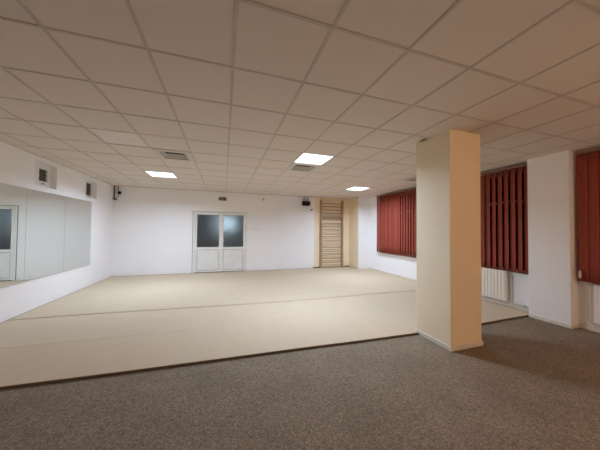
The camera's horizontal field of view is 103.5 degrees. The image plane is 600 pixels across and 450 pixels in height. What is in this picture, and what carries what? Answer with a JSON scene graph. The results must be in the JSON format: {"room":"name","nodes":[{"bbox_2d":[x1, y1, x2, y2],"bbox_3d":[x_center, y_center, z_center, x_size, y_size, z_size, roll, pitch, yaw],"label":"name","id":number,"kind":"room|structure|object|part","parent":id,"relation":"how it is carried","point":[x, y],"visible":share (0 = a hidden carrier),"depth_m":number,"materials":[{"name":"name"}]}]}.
{"room":"dance studio","nodes":[
{"label":"dance studio","id":0,"kind":"room"},
{"bbox_2d":[0,141,113,322],"bbox_3d":[-4.101,-0.057,1.858,0.200,3.096,11.247,1,-1,-18],"label":"wall","id":1,"kind":"structure","parent":0,"point":[17,166],"depth_m":4.90,"materials":[{"name":"white paint"}]},
{"bbox_2d":[0,183,26,287],"bbox_3d":[-4.529,0.159,3.541,0.022,1.592,1.036,1,-1,-18],"label":"wall mirror","id":2,"kind":"object","parent":1,"relation":"attached to","point":[13,199],"visible":1,"depth_m":3.78,"materials":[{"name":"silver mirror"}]},
{"bbox_2d":[35,161,50,187],"bbox_3d":[-4.965,-0.953,4.472,0.125,0.461,0.578,1,-1,-18],"label":"air vent","id":3,"kind":"object","parent":1,"relation":"in","point":[42,171],"depth_m":4.56,"materials":[{"name":"white plastic"}]},
{"bbox_3d":[-4.986,-0.959,4.560,0.010,0.253,0.250,1,-1,-18],"label":"pane","id":4,"kind":"part","parent":3,"relation":"part of","materials":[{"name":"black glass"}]},
{"bbox_2d":[24,188,65,281],"bbox_3d":[-4.846,0.178,4.528,0.022,1.592,1.031,1,-1,-18],"label":"wall mirror","id":5,"kind":"object","parent":1,"relation":"attached to","point":[45,212],"visible":1,"depth_m":4.45,"materials":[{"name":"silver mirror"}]},
{"bbox_2d":[63,197,91,270],"bbox_3d":[-5.166,0.197,5.521,0.022,1.592,1.046,1,-1,-18],"label":"wall mirror","id":6,"kind":"object","parent":1,"relation":"attached to","point":[77,234],"visible":1,"depth_m":5.45,"materials":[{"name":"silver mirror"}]},
{"bbox_2d":[85,180,92,197],"bbox_3d":[-5.453,-0.911,5.988,0.125,0.436,0.563,1,-1,-18],"label":"air vent","id":7,"kind":"object","parent":1,"relation":"in","point":[88,185],"depth_m":6.14,"materials":[{"name":"white plastic"}]},
{"bbox_3d":[-5.481,-0.923,6.097,0.010,0.340,0.260,1,-1,-18],"label":"pane","id":8,"kind":"part","parent":7,"relation":"part of","materials":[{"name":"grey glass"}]},
{"bbox_2d":[111,186,348,275],"bbox_3d":[-1.633,0.120,8.662,9.069,3.096,0.200,1,-1,-18],"label":"wall","id":9,"kind":"structure","parent":0,"point":[153,227],"depth_m":8.16,"materials":[{"name":"white paint"}]},
{"bbox_2d":[113,186,121,199],"bbox_3d":[-5.587,-0.988,7.236,0.252,0.419,0.099,0,-1,7],"label":"security camera","id":10,"kind":"object","parent":9,"relation":"attached to","point":[118,192],"visible":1,"depth_m":7.23,"materials":[{"name":"black plastic"}]},
{"bbox_2d":[192,211,246,272],"bbox_3d":[-2.769,0.599,8.252,1.794,2.098,0.249,1,-1,-18],"label":"door","id":11,"kind":"structure","parent":9,"relation":"in","point":[219,239],"depth_m":8.18,"materials":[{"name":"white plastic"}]},
{"bbox_3d":[-3.147,1.190,8.072,0.714,0.709,0.018,1,-1,-18],"label":"panel","id":12,"kind":"part","parent":11,"relation":"part of","materials":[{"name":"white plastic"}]},
{"bbox_3d":[-3.137,0.204,8.094,0.714,1.114,0.006,1,-1,-18],"label":"glass pane","id":13,"kind":"part","parent":11,"relation":"part of","materials":[{"name":"grey glass"}]},
{"bbox_3d":[-2.355,1.204,8.326,0.684,0.709,0.018,1,-1,-18],"label":"panel","id":14,"kind":"part","parent":11,"relation":"part of","materials":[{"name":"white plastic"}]},
{"bbox_3d":[-2.345,0.217,8.348,0.684,1.114,0.006,1,-1,-18],"label":"glass pane","id":15,"kind":"part","parent":11,"relation":"part of","materials":[{"name":"grey glass"}]},
{"bbox_2d":[302,198,309,205],"bbox_3d":[0.231,-0.890,9.091,0.295,0.292,0.164,1,-1,-18],"label":"emergency light","id":16,"kind":"object","parent":9,"relation":"attached to","point":[304,203],"visible":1,"depth_m":9.03,"materials":[{"name":"black plastic"}]},
{"bbox_2d":[320,200,343,267],"bbox_3d":[1.263,0.358,9.417,0.980,2.688,0.121,1,-1,-18],"label":"wall bars","id":17,"kind":"object","parent":9,"relation":"attached to","point":[341,216],"visible":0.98,"depth_m":9.38,"materials":[{"name":"brown wood"}]},
{"bbox_2d":[349,197,368,268],"bbox_3d":[2.356,0.178,9.464,0.484,3.096,0.718,1,-1,-18],"label":"wall pier","id":18,"kind":"object","parent":9,"relation":"attached to","point":[358,206],"visible":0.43,"depth_m":9.15,"materials":[{"name":"white paint"}]},
{"bbox_2d":[0,0,599,198],"bbox_3d":[0.109,-1.243,3.236,8.619,0.024,11.247,1,-1,-18],"label":"ceiling","id":19,"kind":"structure","parent":0,"point":[248,88],"depth_m":2.13,"materials":[{"name":"tile"}]},
{"bbox_2d":[87,128,147,146],"bbox_3d":[-2.611,-1.283,3.453,0.595,0.043,0.595,1,-1,-18],"label":"ceiling light","id":20,"kind":"object","parent":19,"relation":"attached to","point":[112,137],"visible":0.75,"depth_m":3.42,"materials":[{"name":"white plastic"}]},
{"bbox_2d":[145,171,176,177],"bbox_3d":[-3.346,-1.239,5.737,0.595,0.043,0.595,1,-1,-18],"label":"ceiling light","id":21,"kind":"object","parent":19,"relation":"attached to","point":[154,174],"visible":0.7,"depth_m":5.72,"materials":[{"name":"white plastic"}]},
{"bbox_2d":[151,148,194,161],"bbox_3d":[-2.224,-1.278,4.208,0.596,0.111,0.596,1,-1,-18],"label":"ceiling vent","id":22,"kind":"object","parent":19,"relation":"in","point":[161,153],"visible":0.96,"depth_m":4.23,"materials":[{"name":"paint"}]},
{"bbox_2d":[286,162,321,172],"bbox_3d":[0.061,-1.239,4.942,0.596,0.111,0.596,1,-1,-18],"label":"ceiling vent","id":23,"kind":"object","parent":19,"relation":"in","point":[300,167],"visible":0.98,"depth_m":4.96,"materials":[{"name":"paint"}]},
{"bbox_2d":[295,153,332,164],"bbox_3d":[0.244,-1.234,4.371,0.595,0.043,0.595,1,-1,-18],"label":"ceiling light","id":24,"kind":"object","parent":19,"relation":"attached to","point":[304,158],"visible":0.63,"depth_m":4.37,"materials":[{"name":"white plastic"}]},
{"bbox_2d":[346,187,368,190],"bbox_3d":[1.794,-1.151,7.389,0.595,0.043,0.595,1,-1,-18],"label":"ceiling light","id":25,"kind":"object","parent":19,"relation":"attached to","point":[352,188],"visible":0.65,"depth_m":7.34,"materials":[{"name":"white plastic"}]},
{"bbox_2d":[399,176,415,181],"bbox_3d":[2.917,-1.190,5.860,0.596,0.111,0.596,1,-1,-18],"label":"ceiling vent","id":26,"kind":"object","parent":19,"relation":"in","point":[411,179],"visible":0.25,"depth_m":5.98,"materials":[{"name":"paint"}]},
{"bbox_2d":[576,148,599,283],"bbox_3d":[4.825,-0.164,2.215,0.088,2.015,3.172,1,-1,-18],"label":"vertical blind","id":27,"kind":"object","parent":19,"relation":"hanging from","point":[587,163],"visible":1,"depth_m":3.61,"materials":[{"name":"red fabric"}]},
{"bbox_3d":[4.341,-0.202,3.676,0.031,1.836,0.004,1,-1,-18],"label":"pull cord","id":28,"kind":"part","parent":27,"relation":"part of","materials":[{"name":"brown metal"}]},
{"bbox_2d":[0,316,599,449],"bbox_3d":[0.128,1.624,3.187,9.119,0.120,11.647,1,-1,-18],"label":"floor","id":29,"kind":"structure","parent":0,"point":[532,383],"depth_m":2.06,"materials":[{"name":"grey carpet"}]},
{"bbox_2d":[6,267,416,320],"bbox_3d":[-1.040,1.615,6.638,8.599,0.028,3.950,1,-1,-18],"label":"carpet","id":30,"kind":"object","parent":29,"relation":"on","point":[136,293],"visible":0.94,"depth_m":5.75,"materials":[{"name":"beige carpet"}]},
{"bbox_2d":[0,291,528,389],"bbox_3d":[-0.169,1.560,3.924,8.662,0.034,2.010,1,-1,-16],"label":"carpet","id":31,"kind":"object","parent":29,"relation":"on","point":[41,351],"visible":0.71,"depth_m":3.31,"materials":[{"name":"beige carpet"}]},
{"bbox_2d":[415,129,482,351],"bbox_3d":[2.068,0.088,3.331,0.563,2.996,0.577,1,-1,-18],"label":"column","id":32,"kind":"structure","parent":29,"relation":"on","point":[447,162],"depth_m":3.10,"materials":[{"name":"beige paint"}]},
{"bbox_3d":[2.053,1.556,3.298,0.563,0.060,0.577,1,-1,-18],"label":"baseboard","id":33,"kind":"part","parent":32,"relation":"part of","materials":[{"name":"paint"}]},
{"bbox_2d":[369,147,599,326],"bbox_3d":[4.317,0.088,4.564,0.250,3.096,11.247,1,-1,-18],"label":"wall","id":34,"kind":"structure","parent":0,"point":[399,265],"depth_m":4.75,"materials":[{"name":"white paint"}]},
{"bbox_2d":[382,191,416,258],"bbox_3d":[3.310,-0.019,7.475,0.170,2.018,2.238,1,-1,-18],"label":"window","id":35,"kind":"structure","parent":34,"relation":"in","point":[413,191],"depth_m":7.31,"materials":[{"name":"paint"}]},
{"bbox_2d":[376,188,415,256],"bbox_3d":[3.161,-0.063,7.458,0.057,2.015,2.428,1,-1,-18],"label":"vertical blind","id":36,"kind":"object","parent":35,"relation":"attached to","point":[388,214],"visible":0.79,"depth_m":7.66,"materials":[{"name":"red fabric"}]},
{"bbox_3d":[3.271,0.979,7.443,0.109,0.021,2.238,1,-1,-18],"label":"sill","id":37,"kind":"part","parent":35,"relation":"part of","materials":[{"name":"white plastic"}]},
{"bbox_2d":[369,267,599,332],"bbox_3d":[4.287,1.585,4.149,0.012,0.085,10.530,1,-1,-18],"label":"baseboard","id":38,"kind":"structure","parent":34,"relation":"attached to","point":[582,325],"depth_m":4.64,"materials":[{"name":"paint"}]},
{"bbox_2d":[481,267,507,300],"bbox_3d":[3.885,1.207,5.249,0.116,0.585,1.253,1,-1,-18],"label":"radiator","id":39,"kind":"object","parent":34,"relation":"attached to","point":[494,282],"visible":0.41,"depth_m":4.83,"materials":[{"name":"metal"}]},
{"bbox_2d":[481,267,507,271],"bbox_3d":[3.876,0.924,5.251,0.087,0.020,1.253,1,-1,-18],"label":"grille","id":40,"kind":"object","parent":39,"relation":"attached to","point":[482,268],"depth_m":4.89,"materials":[{"name":"metal"}]},
{"bbox_2d":[508,273,528,307],"bbox_3d":[4.168,1.237,4.463,0.058,0.591,0.418,1,-1,-18],"label":"pipe","id":41,"kind":"object","parent":39,"relation":"attached to","point":[510,276],"visible":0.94,"depth_m":4.61,"materials":[{"name":"white metal"}]},
{"bbox_2d":[484,169,527,274],"bbox_3d":[4.038,-0.062,5.214,0.170,2.018,1.648,1,-1,-18],"label":"window","id":42,"kind":"structure","parent":34,"relation":"in","point":[509,271],"depth_m":4.88,"materials":[{"name":"paint"}]},
{"bbox_2d":[480,163,528,273],"bbox_3d":[3.905,-0.107,5.145,0.060,2.015,1.807,1,-1,-18],"label":"vertical blind","id":43,"kind":"object","parent":42,"relation":"attached to","point":[519,167],"visible":0.44,"depth_m":4.66,"materials":[{"name":"red fabric"}]},
{"bbox_3d":[3.999,0.936,5.183,0.109,0.021,1.648,1,-1,-18],"label":"sill","id":44,"kind":"part","parent":42,"relation":"part of","materials":[{"name":"white plastic"}]},
{"bbox_2d":[527,150,578,324],"bbox_3d":[4.258,0.075,4.010,0.205,3.096,0.538,1,-1,-18],"label":"wall pier","id":45,"kind":"object","parent":34,"relation":"attached to","point":[551,179],"visible":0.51,"depth_m":3.90,"materials":[{"name":"white paint"}]},
{"bbox_2d":[529,314,578,328],"bbox_3d":[4.224,1.595,3.964,0.186,0.055,0.550,1,-1,-18],"label":"baseboard","id":46,"kind":"object","parent":45,"relation":"attached to","point":[530,315],"visible":1,"depth_m":3.86,"materials":[{"name":"paint"}]},
{"bbox_2d":[587,282,599,325],"bbox_3d":[4.947,1.104,2.061,0.050,0.745,3.333,1,-1,-18],"label":"pipe","id":47,"kind":"object","parent":34,"relation":"attached to","point":[588,283],"visible":0.88,"depth_m":3.62,"materials":[{"name":"white metal"}]}
]}

